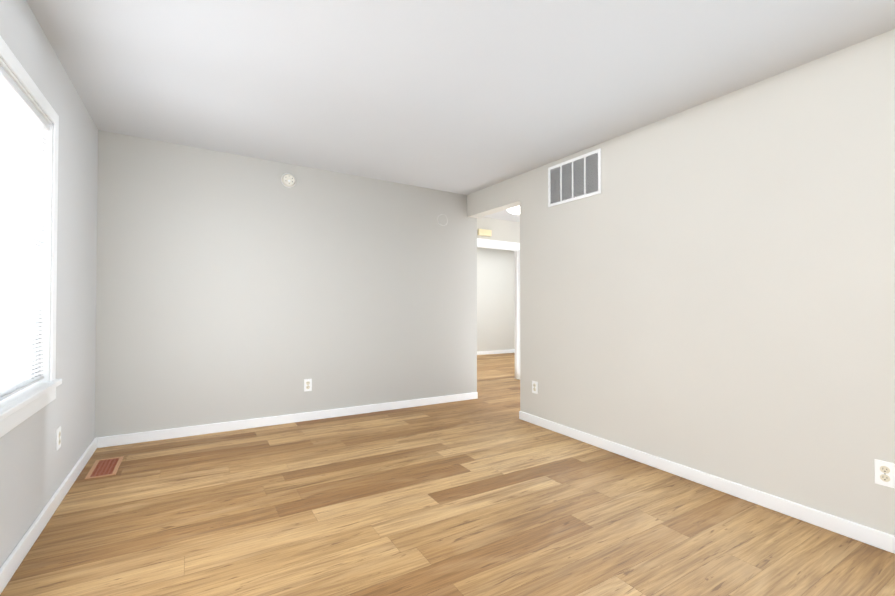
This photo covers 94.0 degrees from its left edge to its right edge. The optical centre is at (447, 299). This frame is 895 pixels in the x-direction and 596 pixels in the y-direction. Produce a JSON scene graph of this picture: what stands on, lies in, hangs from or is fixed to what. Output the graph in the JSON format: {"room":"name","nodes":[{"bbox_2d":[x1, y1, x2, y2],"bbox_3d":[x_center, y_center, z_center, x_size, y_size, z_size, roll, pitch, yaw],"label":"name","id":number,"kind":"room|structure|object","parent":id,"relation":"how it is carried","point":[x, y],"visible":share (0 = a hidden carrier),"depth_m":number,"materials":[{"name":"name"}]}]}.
{"room":"empty living room","nodes":[
{"label":"empty living room","id":0,"kind":"room"},
{"bbox_2d":[0,0,97,567],"bbox_3d":[-0.991,-0.103,0.242,0.170,2.488,7.060,0,-1,-31],"label":"wall","id":1,"kind":"structure","parent":0,"point":[36,467],"depth_m":2.37,"materials":[{"name":"paint"}]},
{"bbox_2d":[0,36,61,437],"bbox_3d":[-1.916,-0.232,1.793,0.202,1.529,1.002,0,-1,-31],"label":"window","id":2,"kind":"structure","parent":1,"relation":"in","point":[18,408],"depth_m":2.11,"materials":[{"name":"white plastic"}]},
{"bbox_2d":[0,64,49,400],"bbox_3d":[-1.882,-0.252,1.814,0.069,1.322,0.797,0,-1,-31],"label":"window blinds","id":3,"kind":"object","parent":2,"relation":"attached to","point":[23,122],"visible":1,"depth_m":1.86,"materials":[{"name":"white plastic"}]},
{"bbox_2d":[0,437,96,593],"bbox_3d":[-0.919,1.078,0.288,0.017,0.125,6.790,0,-1,-31],"label":"baseboard","id":4,"kind":"structure","parent":1,"relation":"attached to","point":[12,562],"depth_m":2.00,"materials":[{"name":"white wood"}]},
{"bbox_2d":[56,426,60,450],"bbox_3d":[-2.157,0.771,2.318,0.009,0.116,0.072,0,-1,-31],"label":"outlet","id":5,"kind":"object","parent":1,"relation":"attached to","point":[58,438],"visible":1,"depth_m":2.30,"materials":[{"name":"white plastic"}]},
{"bbox_2d":[95,130,476,437],"bbox_3d":[-1.200,-0.054,4.178,3.568,2.477,0.120,0,-1,-31],"label":"wall","id":6,"kind":"structure","parent":0,"point":[232,287],"depth_m":3.82,"materials":[{"name":"paint"}]},
{"bbox_2d":[97,392,477,447],"bbox_3d":[-1.157,1.125,4.108,3.551,0.116,0.017,0,-1,-31],"label":"baseboard","id":7,"kind":"structure","parent":6,"relation":"attached to","point":[125,439],"depth_m":3.80,"materials":[{"name":"white wood"}]},
{"bbox_2d":[281,173,295,187],"bbox_3d":[-1.490,-1.120,3.920,0.132,0.132,0.042,0,-1,-31],"label":"smoke detector","id":8,"kind":"object","parent":6,"relation":"attached to","point":[288,180],"visible":1,"depth_m":3.91,"materials":[{"name":"white plastic"}]},
{"bbox_2d":[304,379,311,391],"bbox_3d":[-1.339,0.824,4.005,0.072,0.117,0.009,0,-1,-31],"label":"outlet","id":9,"kind":"object","parent":6,"relation":"attached to","point":[307,384],"visible":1,"depth_m":4.00,"materials":[{"name":"white plastic"}]},
{"bbox_2d":[438,214,447,225],"bbox_3d":[-0.055,-0.915,4.813,0.132,0.132,0.006,0,-1,-31],"label":"round cover plate","id":10,"kind":"object","parent":6,"relation":"attached to","point":[442,220],"visible":1,"depth_m":4.81,"materials":[{"name":"paint"}]},
{"bbox_2d":[0,353,894,595],"bbox_3d":[1.580,1.246,3.886,8.370,0.255,10.640,0,-1,-31],"label":"floor","id":11,"kind":"structure","parent":0,"point":[488,492],"depth_m":2.15,"materials":[{"name":"brown wood"}]},
{"bbox_2d":[84,456,123,479],"bbox_3d":[-2.307,1.132,2.814,0.155,0.009,0.370,0,-1,-31],"label":"air vent register","id":12,"kind":"object","parent":11,"relation":"in","point":[104,467],"visible":1,"depth_m":2.80,"materials":[{"name":"orange metal"}]},
{"bbox_2d":[26,0,894,194],"bbox_3d":[0.533,-1.343,1.187,3.738,0.184,7.060,0,-1,-31],"label":"ceiling","id":13,"kind":"structure","parent":0,"point":[465,97],"depth_m":2.33,"materials":[{"name":"paint"}]},
{"bbox_2d":[477,247,514,350],"bbox_3d":[0.198,0.029,9.220,5.200,2.494,0.120,0,-1,-31],"label":"wall","id":14,"kind":"structure","parent":0,"point":[495,302],"depth_m":9.71,"materials":[{"name":"paint"}]},
{"bbox_2d":[477,349,514,354],"bbox_3d":[0.233,1.208,9.145,4.960,0.130,0.017,0,-1,-31],"label":"baseboard","id":15,"kind":"structure","parent":14,"relation":"attached to","point":[495,352],"depth_m":9.67,"materials":[{"name":"white wood"}]},
{"bbox_2d":[477,217,519,242],"bbox_3d":[1.923,0.019,6.933,4.632,2.488,0.120,0,-1,-31],"label":"wall","id":16,"kind":"structure","parent":0,"point":[506,230],"depth_m":6.18,"materials":[{"name":"paint"}]},
{"bbox_2d":[477,229,491,236],"bbox_3d":[0.530,-0.957,5.995,0.220,0.090,0.057,0,-1,-31],"label":"door chime","id":17,"kind":"object","parent":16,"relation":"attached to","point":[483,232],"visible":1,"depth_m":5.97,"materials":[{"name":"yellow plastic"}]},
{"bbox_2d":[477,238,519,379],"bbox_3d":[0.722,0.175,6.200,1.019,2.092,0.152,0,-1,-31],"label":"door frame","id":18,"kind":"structure","parent":16,"relation":"attached to","point":[497,244],"depth_m":6.38,"materials":[{"name":"white wood"}]},
{"bbox_2d":[483,210,519,221],"bbox_3d":[3.917,-1.229,3.674,4.632,0.198,7.790,0,-1,-31],"label":"ceiling","id":19,"kind":"structure","parent":0,"point":[504,215],"depth_m":5.98,"materials":[{"name":"paint"}]},
{"bbox_2d":[507,206,519,214],"bbox_3d":[0.890,-1.161,5.348,0.300,0.165,0.300,0,-1,-31],"label":"hall ceiling light","id":20,"kind":"object","parent":19,"relation":"hanging from","point":[515,210],"visible":0.42,"depth_m":5.27,"materials":[{"name":"white glass"}]},
{"bbox_2d":[467,29,894,535],"bbox_3d":[2.099,-0.042,2.053,0.143,2.487,6.940,0,-1,-31],"label":"wall","id":21,"kind":"structure","parent":0,"point":[708,287],"depth_m":2.49,"materials":[{"name":"paint"}]},
{"bbox_2d":[532,381,537,393],"bbox_3d":[0.831,0.839,3.978,0.009,0.116,0.072,0,-1,-31],"label":"outlet","id":22,"kind":"object","parent":21,"relation":"attached to","point":[535,387],"visible":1,"depth_m":3.97,"materials":[{"name":"white plastic"}]},
{"bbox_2d":[548,148,600,206],"bbox_3d":[1.079,-1.029,3.594,0.012,0.368,0.580,0,-1,-31],"label":"air vent","id":23,"kind":"object","parent":21,"relation":"in","point":[576,178],"visible":1,"depth_m":3.57,"materials":[{"name":"white metal"}]},
{"bbox_2d":[519,411,894,553],"bbox_3d":[2.238,1.135,1.656,0.017,0.118,5.844,0,-1,-31],"label":"baseboard","id":24,"kind":"structure","parent":21,"relation":"attached to","point":[862,533],"depth_m":2.47,"materials":[{"name":"white wood"}]},
{"bbox_2d":[874,459,894,488],"bbox_3d":[2.058,0.820,1.963,0.009,0.116,0.072,0,-1,-31],"label":"outlet","id":25,"kind":"object","parent":21,"relation":"attached to","point":[884,473],"visible":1,"depth_m":1.96,"materials":[{"name":"white plastic"}]}
]}

